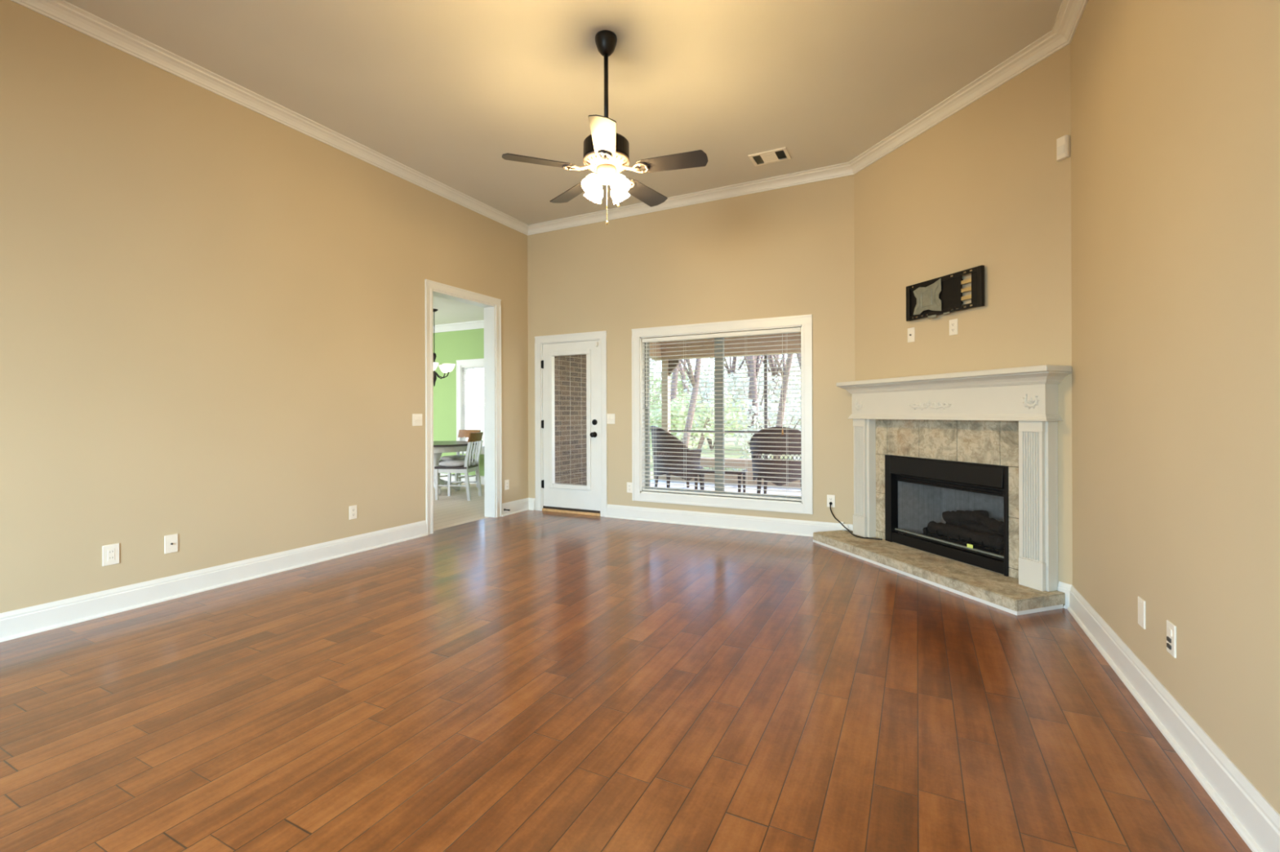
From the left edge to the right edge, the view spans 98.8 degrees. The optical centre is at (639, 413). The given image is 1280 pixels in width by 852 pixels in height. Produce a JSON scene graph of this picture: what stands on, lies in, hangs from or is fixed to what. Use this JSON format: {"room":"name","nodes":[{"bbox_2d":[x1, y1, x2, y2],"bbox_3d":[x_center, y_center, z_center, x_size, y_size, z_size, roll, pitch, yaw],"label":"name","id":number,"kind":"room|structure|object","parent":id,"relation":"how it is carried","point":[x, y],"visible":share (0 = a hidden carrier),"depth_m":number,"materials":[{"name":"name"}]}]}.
{"room":"empty living room","nodes":[
{"label":"empty living room","id":0,"kind":"room"},
{"bbox_2d":[0,0,528,613],"bbox_3d":[-3.367,-0.546,3.037,0.155,3.475,8.791,0,0,27],"label":"wall","id":1,"kind":"structure","parent":0,"point":[212,308],"depth_m":3.64,"materials":[{"name":"beige paint"}]},
{"bbox_2d":[102,543,119,566],"bbox_3d":[-3.153,0.841,3.269,0.009,0.122,0.078,0,0,27],"label":"electrical outlet","id":2,"kind":"object","parent":1,"relation":"attached to","point":[110,553],"visible":1,"depth_m":3.26,"materials":[{"name":"white plastic"}]},
{"bbox_2d":[107,548,115,560],"bbox_3d":[-3.150,0.841,3.268,0.003,0.066,0.033,0,0,27],"label":"receptacle","id":3,"kind":"object","parent":2,"relation":"attached to","point":[111,552],"depth_m":3.27,"materials":[{"name":"white plastic"}]},
{"bbox_2d":[164,533,177,554],"bbox_3d":[-3.016,0.839,3.532,0.016,0.116,0.072,0,0,27],"label":"outlet","id":4,"kind":"object","parent":1,"relation":"attached to","point":[171,542],"visible":1,"depth_m":3.53,"materials":[{"name":"white plastic"}]},
{"bbox_2d":[0,497,535,642],"bbox_3d":[-3.279,1.119,2.909,0.106,0.144,8.636,0,0,27],"label":"baseboard","id":5,"kind":"structure","parent":1,"relation":"attached to","point":[16,624],"depth_m":3.61,"materials":[{"name":"white paint"}]},
{"bbox_2d":[349,505,356,519],"bbox_3d":[-2.444,0.841,4.674,0.009,0.116,0.072,0,0,27],"label":"electrical outlet","id":6,"kind":"object","parent":1,"relation":"attached to","point":[353,509],"visible":1,"depth_m":4.67,"materials":[{"name":"white plastic"}]},
{"bbox_2d":[412,413,422,426],"bbox_3d":[-2.140,0.059,5.278,0.012,0.116,0.118,0,0,27],"label":"light switch","id":7,"kind":"object","parent":1,"relation":"attached to","point":[417,419],"visible":1,"depth_m":5.28,"materials":[{"name":"white plastic"}]},
{"bbox_2d":[425,279,502,534],"bbox_3d":[-1.919,-0.065,5.884,0.175,2.503,1.083,0,0,27],"label":"trim","id":8,"kind":"structure","parent":1,"relation":"attached to","point":[491,305],"depth_m":6.26,"materials":[{"name":"white paint"}]},
{"bbox_2d":[504,480,509,489],"bbox_3d":[-1.558,0.834,6.429,0.009,0.116,0.072,0,0,27],"label":"electrical outlet","id":9,"kind":"object","parent":1,"relation":"attached to","point":[506,482],"visible":1,"depth_m":6.42,"materials":[{"name":"white plastic"}]},
{"bbox_2d":[432,328,484,475],"bbox_3d":[-2.796,-0.230,9.386,4.550,2.840,0.140,0,0,27],"label":"wall","id":10,"kind":"structure","parent":0,"point":[450,347],"depth_m":9.56,"materials":[{"name":"green paint"}]},
{"bbox_2d":[432,320,484,333],"bbox_3d":[-3.928,-1.489,7.160,4.544,0.115,4.850,0,0,27],"label":"crown molding","id":11,"kind":"structure","parent":10,"relation":"attached to","point":[475,324],"depth_m":9.40,"materials":[{"name":"white paint"}]},
{"bbox_2d":[440,473,484,484],"bbox_3d":[-2.829,1.120,9.318,4.544,0.140,0.016,0,0,27],"label":"baseboard","id":12,"kind":"structure","parent":10,"relation":"attached to","point":[482,477],"depth_m":9.39,"materials":[{"name":"white paint"}]},
{"bbox_2d":[456,358,484,454],"bbox_3d":[-2.619,-0.121,9.270,1.180,1.610,0.128,0,0,27],"label":"window","id":13,"kind":"structure","parent":10,"relation":"in","point":[462,424],"depth_m":9.47,"materials":[{"name":"white paint"}]},
{"bbox_2d":[462,364,484,447],"bbox_3d":[-2.628,-0.133,9.254,0.970,1.385,0.044,0,0,27],"label":"window blind","id":14,"kind":"object","parent":13,"relation":"attached to","point":[478,366],"visible":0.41,"depth_m":9.34,"materials":[{"name":"white plastic"}]},
{"bbox_2d":[432,295,484,325],"bbox_3d":[-3.925,-1.596,7.159,4.550,0.100,4.850,0,0,27],"label":"ceiling","id":15,"kind":"structure","parent":0,"point":[449,311],"depth_m":8.38,"materials":[{"name":"white paint"}]},
{"bbox_2d":[432,308,455,386],"bbox_3d":[-3.055,-0.974,8.168,0.611,1.150,0.596,0,0,27],"label":"chandelier","id":16,"kind":"object","parent":15,"relation":"hanging from","point":[445,368],"visible":0.6,"depth_m":8.13,"materials":[{"name":"glass"}]},
{"bbox_2d":[64,0,1062,225],"bbox_3d":[-1.052,-2.341,1.779,5.123,0.100,8.636,0,0,27],"label":"ceiling","id":17,"kind":"structure","parent":0,"point":[442,90],"depth_m":3.65,"materials":[{"name":"paint"}]},
{"bbox_2d":[502,30,707,224],"bbox_3d":[-0.173,-1.721,3.361,1.184,1.146,1.177,0,0,27],"label":"ceiling fan","id":18,"kind":"object","parent":17,"relation":"hanging from","point":[606,151],"visible":1,"depth_m":3.26,"materials":[{"name":"brown metal"}]},
{"bbox_2d":[748,146,791,166],"bbox_3d":[1.160,-2.291,4.899,0.330,0.017,0.230,0,0,27],"label":"ceiling vent","id":19,"kind":"object","parent":17,"relation":"in","point":[780,154],"visible":1,"depth_m":4.89,"materials":[{"name":"white plastic"}]},
{"bbox_2d":[554,354,586,485],"bbox_3d":[-1.011,-0.181,7.685,0.150,3.070,1.629,0,0,27],"label":"brick wall","id":20,"kind":"structure","parent":0,"point":[571,437],"depth_m":7.62,"materials":[{"name":"brown brick"}]},
{"bbox_2d":[0,483,1252,851],"bbox_3d":[-2.707,1.219,3.525,9.984,0.060,10.250,0,0,27],"label":"floor","id":21,"kind":"structure","parent":0,"point":[528,681],"depth_m":2.16,"materials":[{"name":"brown wood"}]},
{"bbox_2d":[433,440,477,495],"bbox_3d":[-3.075,0.813,8.218,1.264,0.748,1.264,0,0,27],"label":"dining table","id":22,"kind":"object","parent":21,"relation":"on","point":[440,447],"visible":0.48,"depth_m":8.03,"materials":[{"name":"white wood"}]},
{"bbox_2d":[434,431,483,501],"bbox_3d":[-2.528,0.726,7.718,0.550,0.925,0.450,0,0,5],"label":"dining chair","id":23,"kind":"object","parent":21,"relation":"on","point":[473,437],"visible":0.91,"depth_m":7.54,"materials":[{"name":"white wood"}]},
{"bbox_2d":[438,460,474,466],"bbox_3d":[-2.578,0.695,7.722,0.380,0.062,0.400,0,0,5],"label":"seat cushion","id":24,"kind":"object","parent":23,"relation":"on","point":[449,463],"visible":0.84,"depth_m":7.54,"materials":[{"name":"white fabric"}]},
{"bbox_2d":[439,430,480,491],"bbox_3d":[-2.876,0.728,8.723,0.450,0.925,0.550,0,0,27],"label":"dining chair","id":25,"kind":"object","parent":21,"relation":"on","point":[462,433],"visible":0.23,"depth_m":8.92,"materials":[{"name":"white wood"}]},
{"bbox_2d":[440,455,472,460],"bbox_3d":[-2.899,0.696,8.678,0.400,0.062,0.380,0,0,27],"label":"seat cushion","id":26,"kind":"object","parent":25,"relation":"on","point":[447,457],"visible":0.81,"depth_m":8.53,"materials":[{"name":"white fabric"}]},
{"bbox_2d":[813,530,1065,615],"bbox_3d":[2.072,1.129,4.163,0.401,0.088,1.936,0,0,-18],"label":"hearth","id":27,"kind":"object","parent":21,"relation":"on","point":[993,589],"visible":0.97,"depth_m":3.76,"materials":[{"name":"stone"}]},
{"bbox_2d":[829,502,882,540],"bbox_3d":[1.921,0.958,4.932,0.123,0.256,0.555,0,0,-22],"label":"power cord","id":28,"kind":"object","parent":27,"relation":"on","point":[830,503],"visible":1,"depth_m":5.06,"materials":[{"name":"black plastic"}]},
{"bbox_2d":[884,454,1009,576],"bbox_3d":[2.515,0.717,4.251,0.554,0.732,1.100,0,0,-18],"label":"fireplace insert","id":29,"kind":"object","parent":27,"relation":"on","point":[917,491],"depth_m":4.33,"materials":[{"name":"black metal"}]},
{"bbox_2d":[922,527,936,536],"bbox_3d":[2.417,0.957,4.488,0.216,0.111,0.086,0,0,6],"label":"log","id":30,"kind":"object","parent":29,"relation":"on","point":[924,528],"visible":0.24,"depth_m":4.47,"materials":[{"name":"brown wood"}]},
{"bbox_2d":[889,457,1003,488],"bbox_3d":[2.289,0.433,4.151,0.064,0.138,1.008,0,0,-18],"label":"hood","id":31,"kind":"object","parent":29,"relation":"attached to","point":[964,473],"depth_m":4.07,"materials":[{"name":"black metal"}]},
{"bbox_2d":[927,520,1004,549],"bbox_3d":[2.459,0.915,4.155,0.106,0.110,0.623,0,0,-16],"label":"log","id":32,"kind":"object","parent":29,"relation":"on","point":[997,541],"visible":0.97,"depth_m":4.11,"materials":[{"name":"brown wood"}]},
{"bbox_2d":[942,510,988,523],"bbox_3d":[2.521,0.799,4.263,0.097,0.126,0.309,0,0,-42],"label":"log","id":33,"kind":"object","parent":32,"relation":"on","point":[959,516],"visible":0.83,"depth_m":4.26,"materials":[{"name":"brown wood"}]},
{"bbox_2d":[971,510,1004,534],"bbox_3d":[2.574,0.800,4.041,0.090,0.121,0.346,0,0,-2],"label":"log","id":34,"kind":"object","parent":32,"relation":"on","point":[995,526],"visible":0.89,"depth_m":4.00,"materials":[{"name":"brown wood"}]},
{"bbox_2d":[945,521,1004,537],"bbox_3d":[2.630,0.898,4.181,0.158,0.153,0.635,0,0,-18],"label":"log","id":35,"kind":"object","parent":29,"relation":"on","point":[972,526],"visible":0.17,"depth_m":4.19,"materials":[{"name":"brown wood"}]},
{"bbox_2d":[835,364,1071,591],"bbox_3d":[2.190,0.399,4.142,0.218,1.369,1.890,0,0,-18],"label":"fireplace mantel","id":36,"kind":"object","parent":27,"relation":"on","point":[1028,396],"visible":1,"depth_m":3.55,"materials":[{"name":"paint"}]},
{"bbox_2d":[835,364,1071,386],"bbox_3d":[2.187,-0.267,4.142,0.218,0.038,1.890,0,0,-18],"label":"mantel shelf","id":37,"kind":"object","parent":36,"relation":"attached to","point":[1044,370],"depth_m":3.73,"materials":[{"name":"paint"}]},
{"bbox_2d":[527,174,854,531],"bbox_3d":[0.364,-0.559,5.991,3.844,3.475,0.155,0,0,27],"label":"wall","id":38,"kind":"structure","parent":0,"point":[787,251],"depth_m":5.67,"materials":[{"name":"beige paint"}]},
{"bbox_2d":[534,330,607,516],"bbox_3d":[-0.804,0.118,6.551,1.012,2.129,0.209,0,0,27],"label":"door","id":39,"kind":"structure","parent":38,"relation":"in","point":[591,500],"depth_m":6.50,"materials":[{"name":"white paint"}]},
{"bbox_2d":[553,356,586,485],"bbox_3d":[-0.829,0.074,6.543,0.485,1.542,0.008,0,0,27],"label":"blind","id":40,"kind":"object","parent":39,"relation":"attached to","point":[554,484],"depth_m":6.58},
{"bbox_2d":[606,413,614,423],"bbox_3d":[-0.338,0.059,6.252,0.118,0.116,0.012,0,0,27],"label":"light switch","id":41,"kind":"object","parent":38,"relation":"attached to","point":[610,417],"visible":1,"depth_m":6.25,"materials":[{"name":"white plastic"}]},
{"bbox_2d":[626,482,631,493],"bbox_3d":[-0.116,0.828,6.144,0.072,0.116,0.009,0,0,27],"label":"electrical outlet","id":42,"kind":"object","parent":38,"relation":"attached to","point":[628,484],"visible":1,"depth_m":6.14,"materials":[{"name":"white plastic"}]},
{"bbox_2d":[631,314,813,514],"bbox_3d":[0.816,0.010,5.752,1.942,1.911,0.175,0,0,27],"label":"window","id":43,"kind":"structure","parent":38,"relation":"in","point":[638,410],"depth_m":5.76,"materials":[{"name":"white paint"}]},
{"bbox_2d":[642,327,801,501],"bbox_3d":[0.802,0.007,5.723,1.720,1.686,0.074,0,0,27],"label":"window blind","id":44,"kind":"object","parent":43,"relation":"attached to","point":[796,330],"visible":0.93,"depth_m":5.69,"materials":[{"name":"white plastic"}]},
{"bbox_2d":[604,504,853,537],"bbox_3d":[0.814,1.105,5.638,2.742,0.144,0.074,0,0,27],"label":"baseboard","id":45,"kind":"structure","parent":38,"relation":"attached to","point":[760,524],"depth_m":5.64,"materials":[{"name":"white paint"}]},
{"bbox_2d":[826,494,835,507],"bbox_3d":[1.802,0.825,5.176,0.072,0.116,0.009,0,0,27],"label":"electrical outlet","id":46,"kind":"object","parent":38,"relation":"attached to","point":[830,498],"visible":1,"depth_m":5.17,"materials":[{"name":"white plastic"}]},
{"bbox_2d":[649,480,800,496],"bbox_3d":[2.582,1.266,6.983,6.890,0.150,3.609,0,0,27],"label":"floor","id":47,"kind":"structure","parent":0,"point":[776,488],"depth_m":8.84,"materials":[{"name":"concrete"}]},
{"bbox_2d":[649,426,703,489],"bbox_3d":[0.567,0.691,8.488,0.816,1.018,0.936,0,0,-15],"label":"wicker armchair","id":48,"kind":"object","parent":47,"relation":"on","point":[660,439],"visible":0.84,"depth_m":8.12,"materials":[{"name":"brown wicker"}]},
{"bbox_2d":[693,466,747,492],"bbox_3d":[1.202,1.012,8.188,0.720,0.367,0.480,0,0,21],"label":"table","id":49,"kind":"object","parent":47,"relation":"on","point":[704,468],"visible":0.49,"depth_m":8.09,"materials":[{"name":"wood"}]},
{"bbox_2d":[749,426,800,493],"bbox_3d":[2.034,0.686,7.793,0.936,1.018,0.816,0,0,23],"label":"wicker armchair","id":50,"kind":"object","parent":47,"relation":"on","point":[772,433],"visible":0.49,"depth_m":7.47,"materials":[{"name":"brown wicker"}]},
{"bbox_2d":[652,456,800,487],"bbox_3d":[3.340,0.978,8.487,6.890,0.420,0.180,0,0,27],"label":"wall","id":51,"kind":"structure","parent":0,"point":[739,460],"depth_m":9.31,"materials":[{"name":"beige paint"}]},
{"bbox_2d":[661,358,679,433],"bbox_3d":[0.560,-0.102,9.877,0.320,1.760,0.120,0,0,27],"label":"porch post","id":52,"kind":"object","parent":51,"relation":"on","point":[666,403],"visible":0.61,"depth_m":9.87,"materials":[{"name":"beige paint"}]},
{"bbox_2d":[764,355,768,459],"bbox_3d":[2.091,-0.107,9.104,0.052,1.760,0.040,0,0,27],"label":"post","id":53,"kind":"object","parent":51,"relation":"on","point":[766,396],"visible":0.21,"depth_m":9.09,"materials":[{"name":"metal"}]},
{"bbox_2d":[668,430,757,432],"bbox_3d":[3.467,0.303,8.410,6.590,0.040,0.030,0,0,27],"label":"rail","id":54,"kind":"object","parent":53,"relation":"attached to","point":[705,431],"visible":0.21,"depth_m":9.54,"materials":[{"name":"metal"}]},
{"bbox_2d":[853,44,1072,604],"bbox_3d":[2.335,-0.566,4.199,0.100,3.475,1.894,0,0,-18],"label":"wall","id":55,"kind":"structure","parent":0,"point":[986,185],"depth_m":3.82,"materials":[{"name":"beige paint"}]},
{"bbox_2d":[10,0,1088,235],"bbox_3d":[-1.051,-2.248,1.779,5.123,0.086,8.636,0,0,27],"label":"crown molding","id":56,"kind":"structure","parent":55,"relation":"attached to","point":[1070,12],"depth_m":4.12,"materials":[{"name":"white paint"}]},
{"bbox_2d":[907,327,915,342],"bbox_3d":[2.193,-0.638,4.444,0.016,0.116,0.072,0,0,-18],"label":"outlet","id":57,"kind":"object","parent":55,"relation":"attached to","point":[911,331],"visible":1,"depth_m":4.44,"materials":[{"name":"white plastic"}]},
{"bbox_2d":[906,265,984,321],"bbox_3d":[2.276,-0.880,4.121,0.056,0.296,0.676,0,0,-18],"label":"bracket","id":58,"kind":"object","parent":55,"relation":"attached to","point":[935,297],"visible":1,"depth_m":4.10,"materials":[{"name":"black metal"}]},
{"bbox_2d":[875,419,1018,578],"bbox_3d":[2.286,0.548,4.179,0.013,1.072,1.500,0,0,-18],"label":"tile surround","id":59,"kind":"object","parent":55,"relation":"attached to","point":[993,442],"visible":0.46,"depth_m":4.03,"materials":[{"name":"tile"}]},
{"bbox_2d":[949,318,957,335],"bbox_3d":[2.322,-0.641,4.064,0.009,0.116,0.072,0,0,-18],"label":"electrical outlet","id":60,"kind":"object","parent":55,"relation":"attached to","point":[953,323],"visible":1,"depth_m":4.06,"materials":[{"name":"white plastic"}]},
{"bbox_2d":[1056,134,1070,161],"bbox_3d":[2.552,-1.604,3.313,0.034,0.132,0.065,0,0,-18],"label":"sensor","id":61,"kind":"object","parent":55,"relation":"attached to","point":[1063,144],"visible":1,"depth_m":3.29,"materials":[{"name":"white plastic"}]},
{"bbox_2d":[1070,0,1279,814],"bbox_3d":[1.013,-0.561,0.001,0.155,3.475,7.316,0,0,27],"label":"wall","id":62,"kind":"structure","parent":0,"point":[1175,104],"depth_m":1.88,"materials":[{"name":"beige paint"}]},
{"bbox_2d":[1137,595,1145,629],"bbox_3d":[2.069,0.821,2.263,0.008,0.116,0.072,0,0,27],"label":"blank plate","id":63,"kind":"object","parent":62,"relation":"attached to","point":[1141,603],"visible":1,"depth_m":2.25,"materials":[{"name":"white plastic"}]},
{"bbox_2d":[1057,581,1279,851],"bbox_3d":[0.929,1.105,0.065,0.064,0.144,7.350,0,0,27],"label":"baseboard","id":64,"kind":"structure","parent":62,"relation":"attached to","point":[1251,815],"depth_m":1.84,"materials":[{"name":"white paint"}]},
{"bbox_2d":[1166,619,1176,658],"bbox_3d":[1.934,0.820,1.999,0.011,0.116,0.072,0,0,27],"label":"outlet","id":65,"kind":"object","parent":62,"relation":"attached to","point":[1171,628],"visible":1,"depth_m":1.99,"materials":[{"name":"white plastic"}]},
{"bbox_3d":[2.584,-1.489,7.005,6.890,0.080,3.659,0,0,27],"label":"ceiling","id":66,"kind":"structure","parent":0,"visible":0},
{"bbox_2d":[649,332,800,359],"bbox_3d":[2.938,-1.220,7.706,6.890,0.460,1.970,0,0,27],"label":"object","id":67,"kind":"structure","parent":66,"relation":"attached to","point":[793,342],"depth_m":9.27,"materials":[{"name":"beige paint"}]},
{"label":"outside","id":68,"kind":"structure","parent":0,"visible":0},
{"bbox_2d":[468,402,798,479],"bbox_3d":[7.673,0.165,48.494,110.000,4.159,75.000,0,0,27],"label":"lawn","id":69,"kind":"structure","parent":68,"point":[473,412],"depth_m":27.74,"materials":[{"name":"green plant"}]},
{"bbox_2d":[649,370,661,435],"bbox_3d":[0.028,-0.160,26.946,4.476,3.776,4.351,0,0,27],"label":"shrub","id":70,"kind":"object","parent":69,"relation":"on","point":[655,406],"visible":0.1,"depth_m":25.77,"materials":[{"name":"green plant"}]},
{"bbox_2d":[649,358,685,415],"bbox_3d":[0.543,-2.020,37.420,6.544,5.758,6.198,0,0,27],"label":"shrub","id":71,"kind":"object","parent":69,"relation":"on","point":[655,362],"visible":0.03,"depth_m":36.36,"materials":[{"name":"green plant"}]},
{"bbox_2d":[670,364,679,407],"bbox_3d":[1.987,-5.846,21.214,7.594,15.077,6.202,0,0,-21],"label":"tree","id":72,"kind":"object","parent":69,"relation":"on","point":[673,395],"visible":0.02,"depth_m":22.02,"materials":[{"name":"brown plant"}]},
{"bbox_2d":[678,359,695,439],"bbox_3d":[1.282,-6.263,31.023,7.143,15.556,6.725,0,0,-25],"label":"tree","id":73,"kind":"object","parent":69,"relation":"on","point":[685,361],"visible":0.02,"depth_m":29.39,"materials":[{"name":"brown plant"}]},
{"bbox_2d":[680,359,701,447],"bbox_3d":[1.172,-4.036,14.996,5.923,11.825,4.506,0,0,27],"label":"tree","id":74,"kind":"object","parent":69,"relation":"on","point":[686,360],"visible":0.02,"depth_m":15.46,"materials":[{"name":"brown plant"}]},
{"bbox_2d":[649,391,748,453],"bbox_3d":[1.686,0.485,17.823,3.264,2.499,3.183,0,0,27],"label":"shrub","id":75,"kind":"object","parent":69,"relation":"on","point":[735,424],"visible":0.51,"depth_m":17.65,"materials":[{"name":"green plant"}]},
{"bbox_2d":[670,357,746,426],"bbox_3d":[4.097,-1.600,35.799,5.756,5.372,4.881,0,0,27],"label":"shrub","id":76,"kind":"object","parent":69,"relation":"on","point":[680,384],"visible":0.11,"depth_m":36.02,"materials":[{"name":"green plant"}]},
{"bbox_2d":[681,367,763,450],"bbox_3d":[3.240,-0.261,23.895,4.585,3.755,4.226,0,0,27],"label":"shrub","id":77,"kind":"object","parent":69,"relation":"on","point":[709,385],"visible":0.23,"depth_m":22.91,"materials":[{"name":"green plant"}]},
{"bbox_2d":[724,356,746,426],"bbox_3d":[4.621,-5.979,22.645,6.648,15.170,7.580,0,0,37],"label":"tree","id":78,"kind":"object","parent":69,"relation":"on","point":[734,358],"visible":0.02,"depth_m":24.69,"materials":[{"name":"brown plant"}]},
{"bbox_2d":[699,356,790,431],"bbox_3d":[6.653,-1.470,33.961,5.458,5.484,6.510,0,0,27],"label":"shrub","id":79,"kind":"object","parent":69,"relation":"on","point":[744,371],"visible":0.06,"depth_m":32.76,"materials":[{"name":"green plant"}]},
{"bbox_2d":[692,369,800,444],"bbox_3d":[4.796,-0.077,23.211,4.921,3.730,4.635,0,0,27],"label":"shrub","id":80,"kind":"object","parent":69,"relation":"on","point":[769,383],"visible":0.2,"depth_m":23.09,"materials":[{"name":"green leaves"},{"name":"brown bark"}]},
{"bbox_2d":[743,355,750,386],"bbox_3d":[5.198,-6.298,23.460,6.997,15.769,6.338,0,0,31],"label":"tree","id":81,"kind":"object","parent":69,"relation":"on","point":[744,357],"visible":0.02,"depth_m":24.15,"materials":[{"name":"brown plant"}]},
{"bbox_2d":[746,355,760,453],"bbox_3d":[4.486,-6.471,21.021,4.652,16.152,8.714,0,0,40],"label":"tree","id":82,"kind":"object","parent":69,"relation":"on","point":[755,357],"visible":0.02,"depth_m":21.63,"materials":[{"name":"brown plant"}]},
{"bbox_2d":[746,355,764,428],"bbox_3d":[3.279,-4.927,20.507,6.430,13.187,4.158,0,0,6],"label":"tree","id":83,"kind":"object","parent":69,"relation":"on","point":[753,375],"visible":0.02,"depth_m":19.32,"materials":[{"name":"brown plant"}]},
{"bbox_2d":[729,394,800,460],"bbox_3d":[4.892,0.642,19.378,3.342,2.745,3.619,0,0,27],"label":"shrub","id":84,"kind":"object","parent":69,"relation":"on","point":[750,406],"visible":0.26,"depth_m":19.05,"materials":[{"name":"green plant"}]},
{"bbox_2d":[760,354,785,413],"bbox_3d":[5.305,-5.598,24.969,5.714,14.357,6.528,0,0,-41],"label":"tree","id":85,"kind":"object","parent":69,"relation":"on","point":[771,361],"visible":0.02,"depth_m":25.27,"materials":[{"name":"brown plant"}]},
{"bbox_2d":[758,377,800,428],"bbox_3d":[6.812,-0.051,25.047,4.557,3.260,4.860,0,0,27],"label":"shrub","id":86,"kind":"object","parent":69,"relation":"on","point":[795,391],"visible":0.08,"depth_m":23.93,"materials":[{"name":"green plant"}]},
{"bbox_2d":[759,354,800,396],"bbox_3d":[10.374,-1.774,35.404,7.254,5.642,5.359,0,0,-26],"label":"shrub","id":87,"kind":"object","parent":69,"relation":"on","point":[798,373],"visible":0.06,"depth_m":33.37,"materials":[{"name":"green plant"}]},
{"bbox_2d":[776,355,786,421],"bbox_3d":[6.636,-7.794,35.168,7.947,18.201,8.335,0,0,-45],"label":"tree","id":88,"kind":"object","parent":69,"relation":"on","point":[777,356],"visible":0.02,"depth_m":32.70,"materials":[{"name":"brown plant"}]},
{"bbox_2d":[773,354,793,459],"bbox_3d":[4.963,-3.873,16.432,7.234,11.278,5.858,0,0,-8],"label":"tree","id":89,"kind":"object","parent":69,"relation":"on","point":[789,360],"visible":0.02,"depth_m":16.38,"materials":[{"name":"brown plant"}]},
{"bbox_2d":[795,353,800,369],"bbox_3d":[3.350,-3.696,15.681,4.975,11.152,6.990,0,0,-27],"label":"tree","id":90,"kind":"object","parent":69,"relation":"on","point":[798,355],"visible":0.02,"depth_m":15.56,"materials":[{"name":"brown plant"}]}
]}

